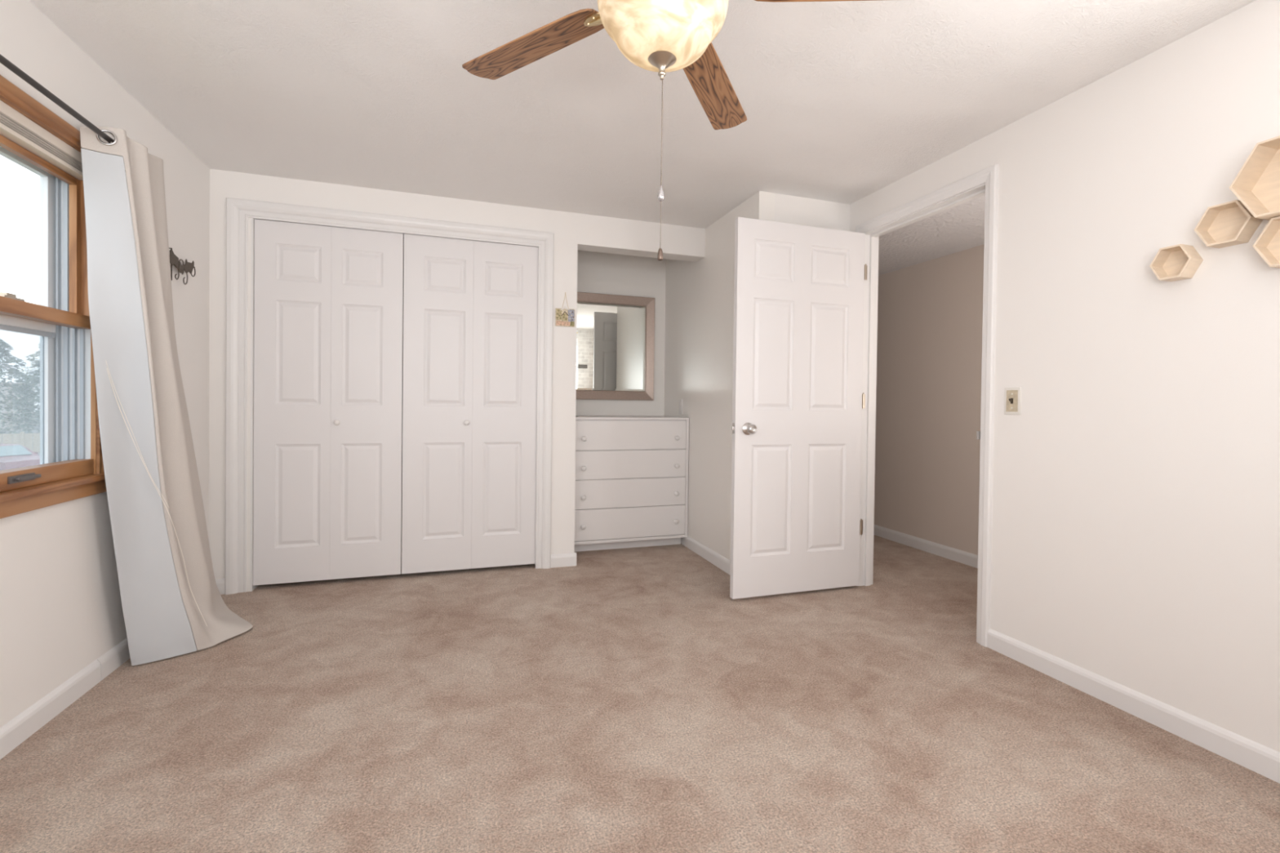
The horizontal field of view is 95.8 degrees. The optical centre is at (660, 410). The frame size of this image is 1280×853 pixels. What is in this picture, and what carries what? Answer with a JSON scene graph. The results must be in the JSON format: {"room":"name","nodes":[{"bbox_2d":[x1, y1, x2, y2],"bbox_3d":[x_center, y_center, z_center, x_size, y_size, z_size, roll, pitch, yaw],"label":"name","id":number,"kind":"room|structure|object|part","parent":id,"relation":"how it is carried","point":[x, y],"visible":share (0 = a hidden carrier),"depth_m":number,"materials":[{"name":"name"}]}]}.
{"room":"bedroom","nodes":[
{"label":"bedroom","id":0,"kind":"room"},
{"bbox_2d":[0,0,209,728],"bbox_3d":[-1.935,-0.124,1.481,0.150,2.286,5.211,0,1,-19],"label":"wall","id":1,"kind":"structure","parent":0,"point":[61,611],"depth_m":2.04,"materials":[{"name":"white paint"}]},
{"bbox_2d":[0,74,109,519],"bbox_3d":[-1.904,-0.325,1.468,0.187,1.281,1.482,0,1,-19],"label":"window","id":2,"kind":"structure","parent":1,"relation":"in","point":[71,466],"depth_m":2.06,"materials":[{"name":"brown wood"}]},
{"bbox_3d":[-1.966,-0.311,1.458,0.045,1.070,1.343,0,1,-19],"label":"frame","id":3,"kind":"part","parent":2,"relation":"part of","materials":[{"name":"white plastic"}]},
{"bbox_3d":[-1.901,-0.815,1.472,0.022,0.024,1.287,0,1,-19],"label":"sash rail","id":4,"kind":"part","parent":2,"relation":"part of","materials":[{"name":"brown wood"}]},
{"bbox_2d":[0,99,83,180],"bbox_3d":[-1.880,-0.868,1.479,0.046,0.078,1.331,0,1,-19],"label":"window blind","id":5,"kind":"object","parent":2,"relation":"attached to","point":[15,126],"visible":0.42,"depth_m":1.85,"materials":[{"name":"beige fabric"}]},
{"bbox_3d":[-1.889,-0.312,1.485,0.054,0.046,1.339,0,1,-19],"label":"meeting rail","id":6,"kind":"part","parent":2,"relation":"part of","materials":[{"name":"brown wood"}]},
{"bbox_3d":[-1.895,0.215,1.492,0.058,0.056,1.339,0,1,-19],"label":"rail","id":7,"kind":"part","parent":2,"relation":"part of","materials":[{"name":"brown wood"}]},
{"bbox_2d":[0,53,125,171],"bbox_3d":[-1.752,-0.930,1.365,0.108,0.066,2.058,0,1,-19],"label":"curtain rod","id":8,"kind":"object","parent":1,"relation":"attached to","point":[3,60],"visible":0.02,"depth_m":1.75,"materials":[{"name":"black metal"}]},
{"bbox_3d":[-1.712,-0.947,1.366,0.018,0.019,2.035,0,1,-19],"label":"rod","id":9,"kind":"part","parent":8,"relation":"part of","materials":[{"name":"black metal"}]},
{"bbox_2d":[80,126,252,666],"bbox_3d":[-1.979,-0.008,2.488,0.308,2.014,0.920,1,1,-14],"label":"curtain","id":10,"kind":"object","parent":8,"relation":"hanging from","point":[158,525],"visible":1,"depth_m":2.21,"materials":[{"name":"grey fabric"}]},
{"bbox_2d":[0,599,186,759],"bbox_3d":[-1.747,0.984,1.161,0.013,0.083,4.148,0,1,-19],"label":"baseboard","id":11,"kind":"structure","parent":1,"relation":"attached to","point":[15,732],"depth_m":1.94,"materials":[{"name":"white paint"}]},
{"bbox_2d":[168,247,195,284],"bbox_3d":[-2.275,-0.672,2.743,0.028,0.147,0.260,0,1,-19],"label":"wall hook rack","id":12,"kind":"object","parent":1,"relation":"attached to","point":[174,260],"visible":1,"depth_m":2.71,"materials":[{"name":"brown metal"}]},
{"bbox_2d":[401,236,404,506],"bbox_3d":[-1.768,-0.155,4.112,1.894,2.286,0.150,0,1,-19],"label":"wall","id":13,"kind":"structure","parent":0,"point":[403,237],"depth_m":4.02,"materials":[{"name":"grey paint"}]},
{"bbox_2d":[208,168,705,591],"bbox_3d":[-1.193,-0.146,3.961,2.880,2.286,0.814,0,1,-19],"label":"wall","id":14,"kind":"structure","parent":0,"point":[573,232],"depth_m":3.53,"materials":[{"name":"white paint"}]},
{"bbox_2d":[215,578,225,594],"bbox_3d":[-2.388,0.951,3.126,0.066,0.083,0.013,0,1,-19],"label":"baseboard","id":15,"kind":"structure","parent":14,"relation":"attached to","point":[220,583],"depth_m":3.13,"materials":[{"name":"white paint"}]},
{"bbox_2d":[253,218,403,585],"bbox_3d":[-1.883,-0.041,3.304,0.747,2.018,0.066,0,1,-19],"label":"door","id":16,"kind":"structure","parent":14,"relation":"in","point":[328,300],"depth_m":3.30,"materials":[{"name":"white paint"}]},
{"bbox_3d":[-1.845,0.066,3.302,0.032,0.032,0.034,0,1,-19],"label":"knob","id":17,"kind":"part","parent":16,"relation":"part of","materials":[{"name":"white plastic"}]},
{"bbox_2d":[225,197,554,595],"bbox_3d":[-1.523,-0.033,3.476,1.560,2.063,0.115,0,1,-19],"label":"door frame","id":18,"kind":"structure","parent":14,"relation":"attached to","point":[252,587],"depth_m":3.18,"materials":[{"name":"white paint"}]},
{"bbox_2d":[401,233,538,573],"bbox_3d":[-1.154,-0.035,3.557,0.788,2.018,0.066,0,1,-19],"label":"door","id":19,"kind":"structure","parent":14,"relation":"in","point":[470,308],"depth_m":3.55,"materials":[{"name":"white paint"}]},
{"bbox_3d":[-1.181,0.071,3.533,0.032,0.032,0.034,0,1,-19],"label":"knob","id":20,"kind":"part","parent":19,"relation":"part of","materials":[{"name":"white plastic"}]},
{"bbox_2d":[550,552,576,568],"bbox_3d":[-0.625,0.966,3.739,0.169,0.083,0.013,0,1,-19],"label":"baseboard","id":21,"kind":"structure","parent":14,"relation":"attached to","point":[561,560],"depth_m":3.73,"materials":[{"name":"white paint"}]},
{"bbox_2d":[555,292,574,327],"bbox_3d":[-0.611,-0.652,3.716,0.124,0.218,0.015,0,1,-19],"label":"plaque","id":22,"kind":"object","parent":14,"relation":"attached to","point":[564,317],"visible":1,"depth_m":3.71,"materials":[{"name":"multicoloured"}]},
{"bbox_2d":[575,249,666,415],"bbox_3d":[-0.402,-0.146,4.719,1.086,2.286,0.100,0,1,-19],"label":"wall","id":23,"kind":"structure","parent":0,"point":[600,273],"depth_m":4.71,"materials":[{"name":"white paint"}]},
{"bbox_2d":[576,292,654,400],"bbox_3d":[-0.392,-0.510,4.646,0.721,0.843,0.029,0,1,-19],"label":"wall mirror","id":24,"kind":"object","parent":23,"relation":"attached to","point":[615,333],"visible":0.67,"depth_m":4.66,"materials":[{"name":"clear glass"}]},
{"bbox_2d":[0,534,1279,852],"bbox_3d":[-0.094,1.064,2.966,4.922,0.080,6.770,0,1,-19],"label":"floor","id":25,"kind":"structure","parent":0,"point":[616,700],"depth_m":1.84,"materials":[{"name":"carpet"}]},
{"bbox_2d":[574,415,688,551],"bbox_3d":[-0.296,0.522,4.389,0.886,0.959,0.607,0,1,-19],"label":"dresser","id":26,"kind":"object","parent":25,"relation":"on","point":[631,482],"visible":0.89,"depth_m":4.14,"materials":[{"name":"white paint"}]},
{"bbox_3d":[-0.535,0.805,4.009,0.036,0.036,0.037,0,1,-19],"label":"drawer knob","id":27,"kind":"part","parent":26,"relation":"part of","materials":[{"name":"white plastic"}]},
{"bbox_3d":[-0.530,0.397,4.004,0.036,0.036,0.037,0,1,-19],"label":"drawer knob","id":28,"kind":"part","parent":26,"relation":"part of","materials":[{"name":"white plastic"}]},
{"bbox_3d":[-0.527,0.193,4.002,0.036,0.036,0.037,0,1,-19],"label":"drawer knob","id":29,"kind":"part","parent":26,"relation":"part of","materials":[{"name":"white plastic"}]},
{"bbox_3d":[-0.227,0.801,4.145,0.861,0.216,0.018,0,1,-19],"label":"drawer","id":30,"kind":"part","parent":26,"relation":"part of","materials":[{"name":"white paint"}]},
{"bbox_3d":[-0.229,0.924,4.150,0.864,0.021,0.013,0,1,-19],"label":"rail","id":31,"kind":"part","parent":26,"relation":"part of","materials":[{"name":"white paint"}]},
{"bbox_3d":[-0.224,0.588,4.143,0.861,0.201,0.018,0,1,-19],"label":"drawer","id":32,"kind":"part","parent":26,"relation":"part of","materials":[{"name":"white paint"}]},
{"bbox_3d":[-0.221,0.382,4.140,0.861,0.200,0.018,0,1,-19],"label":"drawer","id":33,"kind":"part","parent":26,"relation":"part of","materials":[{"name":"white paint"}]},
{"bbox_3d":[-0.219,0.174,4.137,0.861,0.206,0.018,0,1,-19],"label":"drawer","id":34,"kind":"part","parent":26,"relation":"part of","materials":[{"name":"white paint"}]},
{"bbox_2d":[29,0,1255,228],"bbox_3d":[-0.267,-1.303,2.040,3.651,0.100,5.211,0,1,-19],"label":"ceiling","id":35,"kind":"structure","parent":0,"point":[841,101],"depth_m":2.25,"materials":[{"name":"white paint"}]},
{"bbox_2d":[462,0,870,261],"bbox_3d":[0.014,-0.794,1.274,1.375,0.892,1.336,0,1,-19],"label":"ceiling fan","id":36,"kind":"object","parent":35,"relation":"hanging from","point":[660,36],"visible":1,"depth_m":1.35,"materials":[{"name":"brown wood"}]},
{"bbox_3d":[-0.355,-1.005,1.599,0.530,0.006,0.117,5,10,37],"label":"fan blade","id":37,"kind":"part","parent":36,"relation":"part of","materials":[{"name":"brown wood"}]},
{"bbox_3d":[0.001,-0.427,1.329,0.002,0.109,0.002,0,1,-19],"label":"chain","id":38,"kind":"part","parent":36,"relation":"part of","materials":[{"name":"silver metal"}]},
{"bbox_3d":[0.004,-0.638,1.327,0.003,0.246,0.003,0,1,-19],"label":"pull chain","id":39,"kind":"part","parent":36,"relation":"part of","materials":[{"name":"silver metal"}]},
{"bbox_3d":[0.005,-0.883,1.323,0.298,0.152,0.298,0,1,-19],"label":"lamp shade","id":40,"kind":"part","parent":36,"relation":"part of","materials":[{"name":"white glass"}]},
{"bbox_3d":[0.159,-0.979,1.753,0.117,0.006,0.530,-8,-2,20],"label":"fan blade","id":41,"kind":"part","parent":36,"relation":"part of","materials":[{"name":"brown wood"}]},
{"bbox_3d":[0.464,-0.979,1.310,0.530,0.006,0.117,-1,-11,2],"label":"fan blade","id":42,"kind":"part","parent":36,"relation":"part of","materials":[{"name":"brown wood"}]},
{"bbox_2d":[663,191,774,560],"bbox_3d":[0.340,-0.128,4.087,0.100,2.286,1.582,0,1,-19],"label":"wall","id":43,"kind":"structure","parent":0,"point":[699,342],"depth_m":3.97,"materials":[{"name":"white paint"}]},
{"bbox_2d":[681,535,730,575],"bbox_3d":[0.352,0.977,3.853,0.013,0.083,1.124,0,1,-19],"label":"baseboard","id":44,"kind":"structure","parent":43,"relation":"attached to","point":[717,560],"depth_m":3.92,"materials":[{"name":"white paint"}]},
{"bbox_2d":[774,193,849,231],"bbox_3d":[0.921,-0.114,3.504,0.616,2.286,0.100,0,1,-19],"label":"wall","id":45,"kind":"structure","parent":0,"point":[788,209],"depth_m":3.42,"materials":[{"name":"white paint"}]},
{"bbox_2d":[874,244,984,555],"bbox_3d":[1.924,-0.040,4.532,0.100,2.138,5.100,0,1,-19],"label":"wall","id":46,"kind":"structure","parent":0,"point":[930,313],"depth_m":4.22,"materials":[{"name":"beige paint"}]},
{"bbox_2d":[873,524,977,568],"bbox_3d":[1.857,0.987,4.526,0.013,0.083,4.900,0,1,-19],"label":"baseboard","id":47,"kind":"structure","parent":46,"relation":"attached to","point":[954,554],"depth_m":4.22,"materials":[{"name":"white paint"}]},
{"bbox_2d":[878,194,985,275],"bbox_3d":[1.500,-1.162,4.366,1.027,0.100,5.100,0,1,-19],"label":"ceiling","id":48,"kind":"structure","parent":0,"point":[959,228],"depth_m":3.67,"materials":[{"name":"white paint"}]},
{"bbox_2d":[849,0,1279,752],"bbox_3d":[1.763,-0.082,1.875,0.095,2.286,3.529,0,1,-19],"label":"wall","id":49,"kind":"structure","parent":0,"point":[1135,538],"depth_m":2.00,"materials":[{"name":"white paint"}]},
{"bbox_2d":[855,164,999,647],"bbox_3d":[1.361,-0.025,3.021,0.142,2.133,0.952,0,1,-19],"label":"doorway","id":50,"kind":"structure","parent":49,"relation":"in","point":[985,181],"depth_m":2.75,"materials":[{"name":"white paint"}]},
{"bbox_2d":[729,217,866,599],"bbox_3d":[0.784,-0.008,3.239,0.844,2.043,0.162,0,1,-19],"label":"door","id":51,"kind":"structure","parent":50,"relation":"attached to","point":[797,524],"depth_m":3.21,"materials":[{"name":"white paint"}]},
{"bbox_3d":[0.481,0.097,3.084,0.066,0.066,0.064,0,1,-19],"label":"knob","id":52,"kind":"part","parent":51,"relation":"part of","materials":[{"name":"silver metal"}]},
{"bbox_3d":[1.419,-0.024,3.041,0.021,2.130,0.952,0,1,-19],"label":"door casing","id":53,"kind":"part","parent":50,"relation":"part of","materials":[{"name":"white paint"}]},
{"bbox_3d":[1.459,0.111,2.620,0.066,0.063,0.003,0,1,-19],"label":"strike plate","id":54,"kind":"part","parent":50,"relation":"part of","materials":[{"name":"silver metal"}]},
{"bbox_2d":[1004,386,1021,414],"bbox_3d":[1.497,-0.042,2.465,0.020,0.116,0.074,0,1,-19],"label":"light switch","id":55,"kind":"object","parent":49,"relation":"attached to","point":[1012,402],"visible":1,"depth_m":2.46,"materials":[{"name":"white plastic"}]},
{"bbox_2d":[986,628,1279,783],"bbox_3d":[1.842,1.026,1.457,0.013,0.083,2.351,0,1,-19],"label":"baseboard","id":56,"kind":"structure","parent":49,"relation":"attached to","point":[1259,758],"depth_m":1.96,"materials":[{"name":"white paint"}]},
{"bbox_2d":[1149,244,1203,281],"bbox_3d":[1.681,-0.482,1.885,0.060,0.104,0.117,0,1,-19],"label":"shelf","id":57,"kind":"object","parent":49,"relation":"attached to","point":[1178,262],"visible":1,"depth_m":1.90,"materials":[{"name":"beige wood"}]},
{"bbox_3d":[1.706,-0.481,1.894,0.005,0.093,0.104,0,1,-19],"label":"panel","id":58,"kind":"part","parent":57,"relation":"part of","materials":[{"name":"beige wood"}]},
{"bbox_2d":[1194,200,1263,248],"bbox_3d":[1.725,-0.567,1.758,0.060,0.120,0.139,0,1,-19],"label":"shelf","id":59,"kind":"object","parent":49,"relation":"attached to","point":[1228,224],"visible":0.9,"depth_m":1.77,"materials":[{"name":"beige wood"}]},
{"bbox_3d":[1.750,-0.566,1.767,0.005,0.109,0.126,0,1,-19],"label":"panel","id":60,"kind":"part","parent":59,"relation":"part of","materials":[{"name":"beige wood"}]},
{"bbox_2d":[1229,135,1279,220],"bbox_3d":[1.759,-0.654,1.602,0.100,0.210,0.243,0,1,-19],"label":"shelf","id":61,"kind":"object","parent":49,"relation":"attached to","point":[1256,184],"visible":0.86,"depth_m":1.68,"materials":[{"name":"beige wood"}]},
{"bbox_3d":[1.803,-0.653,1.617,0.005,0.200,0.230,0,1,-19],"label":"panel","id":62,"kind":"part","parent":61,"relation":"part of","materials":[{"name":"beige wood"}]},
{"bbox_2d":[1252,216,1279,268],"bbox_3d":[1.775,-0.477,1.615,0.060,0.138,0.159,0,1,-19],"label":"shelf","id":63,"kind":"object","parent":49,"relation":"attached to","point":[1267,245],"visible":1,"depth_m":1.67,"materials":[{"name":"beige wood"}]},
{"bbox_3d":[1.800,-0.477,1.623,0.005,0.127,0.146,0,1,-19],"label":"panel","id":64,"kind":"part","parent":63,"relation":"part of","materials":[{"name":"beige wood"}]},
{"label":"outside","id":65,"kind":"structure","parent":0,"visible":0},
{"bbox_2d":[0,413,39,455],"bbox_3d":[-63.210,2.139,41.605,87.932,0.200,180.000,0,1,-19],"label":"ground","id":66,"kind":"structure","parent":65,"point":[37,427],"depth_m":54.09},
{"bbox_2d":[0,362,39,431],"bbox_3d":[-66.492,-1.776,57.339,10.100,7.150,6.800,1,1,43],"label":"house","id":67,"kind":"structure","parent":66,"relation":"on","point":[6,392],"depth_m":55.31,"materials":[{"name":"grey"}]},
{"bbox_3d":[-62.799,-3.862,53.912,0.100,2.800,6.800,1,1,43],"label":"gable trim","id":68,"kind":"part","parent":67,"relation":"part of","materials":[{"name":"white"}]},
{"bbox_2d":[0,338,39,443],"bbox_3d":[-40.788,-1.162,35.173,6.602,7.136,6.481,0,1,-19],"label":"evergreen tree","id":69,"kind":"object","parent":66,"relation":"on","point":[11,371],"visible":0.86,"depth_m":35.72,"materials":[{"name":"green plant"}]},
{"bbox_2d":[0,443,39,470],"bbox_3d":[-25.991,2.025,22.346,4.545,1.455,2.060,1,1,9],"label":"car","id":70,"kind":"object","parent":66,"relation":"on","point":[11,455],"visible":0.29,"depth_m":22.10,"materials":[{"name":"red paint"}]},
{"bbox_2d":[0,431,39,453],"bbox_3d":[-37.120,1.844,33.660,0.164,1.250,16.125,1,1,43],"label":"fence","id":71,"kind":"object","parent":66,"relation":"on","point":[22,438],"visible":0.14,"depth_m":33.71,"materials":[{"name":"beige"}]},
{"bbox_3d":[-37.120,1.844,33.659,0.120,1.250,0.120,0,1,-19],"label":"fence post","id":72,"kind":"part","parent":71,"relation":"part of","materials":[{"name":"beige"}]},
{"bbox_2d":[0,359,39,434],"bbox_3d":[-43.004,-1.067,41.397,6.971,6.733,6.883,0,1,-19],"label":"evergreen tree","id":73,"kind":"object","parent":66,"relation":"on","point":[37,371],"visible":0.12,"depth_m":39.78,"materials":[{"name":"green plant"}]},
{"bbox_2d":[0,343,39,429],"bbox_3d":[-52.307,-2.247,49.992,7.395,8.639,7.480,0,1,-19],"label":"broadleaf tree","id":74,"kind":"object","parent":66,"relation":"on","point":[33,356],"visible":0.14,"depth_m":48.64,"materials":[{"name":"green plant"}]}
]}

